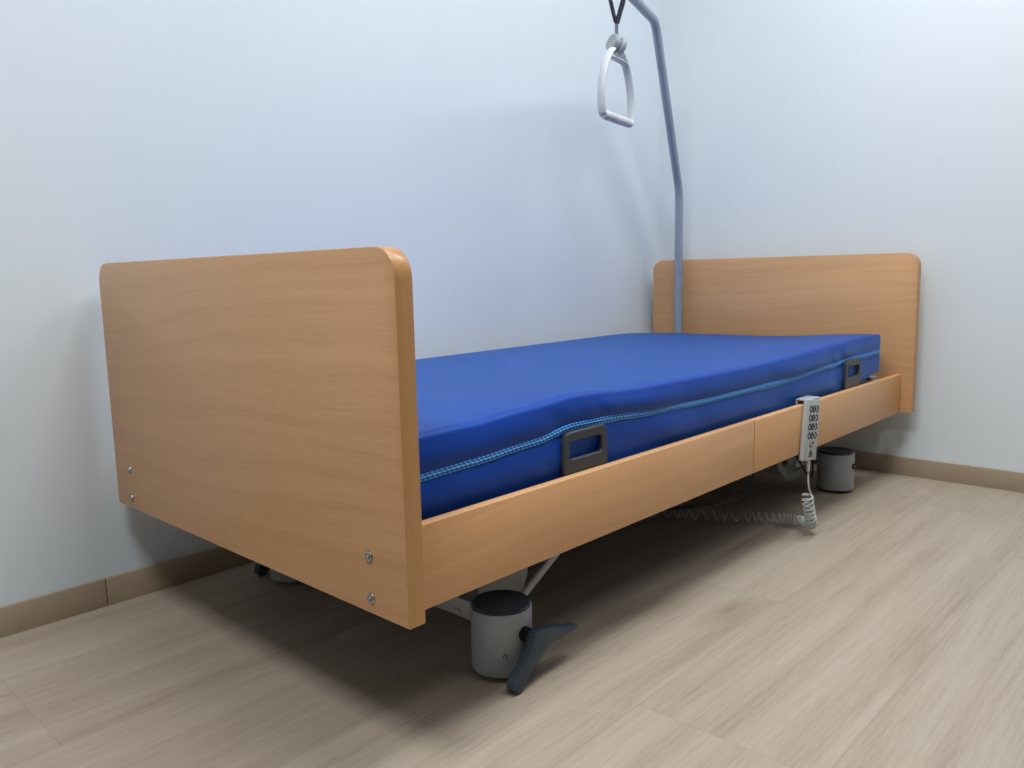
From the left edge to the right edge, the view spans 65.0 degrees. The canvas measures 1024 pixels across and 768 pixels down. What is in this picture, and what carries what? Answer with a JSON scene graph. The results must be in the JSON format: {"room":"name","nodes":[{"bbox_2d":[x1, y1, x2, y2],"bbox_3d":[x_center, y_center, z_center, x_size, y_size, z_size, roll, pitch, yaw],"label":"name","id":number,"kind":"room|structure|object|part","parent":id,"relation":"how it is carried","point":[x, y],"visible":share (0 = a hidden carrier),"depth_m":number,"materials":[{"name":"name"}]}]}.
{"room":"hospital room","nodes":[
{"label":"hospital room","id":0,"kind":"room"},
{"bbox_2d":[0,0,658,606],"bbox_3d":[-1.291,-0.813,1.349,0.100,2.750,5.444,6,11,43],"label":"wall","id":1,"kind":"structure","parent":0,"point":[469,139],"depth_m":2.05,"materials":[{"name":"white paint"}]},
{"bbox_2d":[0,546,253,637],"bbox_3d":[-1.225,0.522,1.492,0.010,0.064,5.434,6,11,43],"label":"baseboard","id":2,"kind":"structure","parent":1,"relation":"attached to","point":[131,584],"depth_m":1.82,"materials":[{"name":"brown wood"}]},
{"bbox_2d":[0,461,1023,767],"bbox_3d":[0.399,0.739,0.074,4.541,0.050,5.544,6,11,43],"label":"floor","id":3,"kind":"structure","parent":0,"point":[887,632],"depth_m":1.51,"materials":[{"name":"brown wood"}]},
{"bbox_2d":[99,246,920,693],"bbox_3d":[0.229,0.035,2.212,1.005,0.765,2.176,6,11,43],"label":"hospital bed","id":4,"kind":"object","parent":3,"relation":"on","point":[264,405],"visible":0.81,"depth_m":1.41,"materials":[{"name":"brown wood"}]},
{"bbox_3d":[-0.503,0.040,1.425,1.000,0.525,0.030,6,11,43],"label":"footboard","id":5,"kind":"part","parent":4,"relation":"part of","materials":[{"name":"brown wood"}]},
{"bbox_3d":[0.208,0.209,1.535,0.019,0.131,1.058,6,11,43],"label":"rail","id":6,"kind":"part","parent":4,"relation":"part of","materials":[{"name":"brown wood"}]},
{"bbox_2d":[597,0,682,332],"bbox_3d":[0.428,-0.582,2.664,0.084,1.374,1.060,3,9,27],"label":"pole","id":7,"kind":"object","parent":4,"relation":"on","point":[650,16],"depth_m":2.76,"materials":[{"name":"grey metal"}]},
{"bbox_3d":[0.304,-0.998,2.378,0.073,0.443,0.227,3,9,29],"label":"trapeze handle","id":8,"kind":"part","parent":7,"relation":"part of","materials":[{"name":"white plastic"}]},
{"bbox_2d":[415,333,880,519],"bbox_3d":[0.196,-0.010,2.171,0.878,0.146,2.003,6,11,43],"label":"mattress","id":9,"kind":"object","parent":4,"relation":"on","point":[492,424],"visible":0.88,"depth_m":1.72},
{"bbox_2d":[652,396,819,528],"bbox_3d":[0.623,0.210,2.272,0.469,0.380,0.148,4,9,32],"label":"bed remote control","id":10,"kind":"object","parent":4,"relation":"hanging from","point":[811,404],"visible":0.96,"depth_m":2.14,"materials":[{"name":"white plastic"}]},
{"bbox_3d":[0.957,-0.204,2.972,1.005,0.524,0.031,6,11,43],"label":"headboard","id":11,"kind":"part","parent":4,"relation":"part of","materials":[{"name":"brown wood"}]},
{"bbox_3d":[0.823,0.183,2.463,0.058,0.243,0.295,6,11,43],"label":"lifting arm","id":12,"kind":"part","parent":4,"relation":"part of"},
{"bbox_3d":[0.927,0.090,2.299,0.019,0.131,1.050,6,11,43],"label":"rail","id":13,"kind":"part","parent":4,"relation":"part of","materials":[{"name":"brown wood"}]},
{"bbox_2d":[658,0,1023,471],"bbox_3d":[2.222,-0.961,1.850,4.541,2.750,0.100,6,11,43],"label":"wall","id":14,"kind":"structure","parent":0,"point":[803,127],"depth_m":2.72,"materials":[{"name":"white paint"}]},
{"bbox_2d":[810,446,1023,492],"bbox_3d":[2.251,0.379,1.961,4.441,0.064,0.010,6,11,43],"label":"baseboard","id":15,"kind":"structure","parent":14,"relation":"attached to","point":[914,467],"depth_m":2.70,"materials":[{"name":"brown wood"}]}
]}

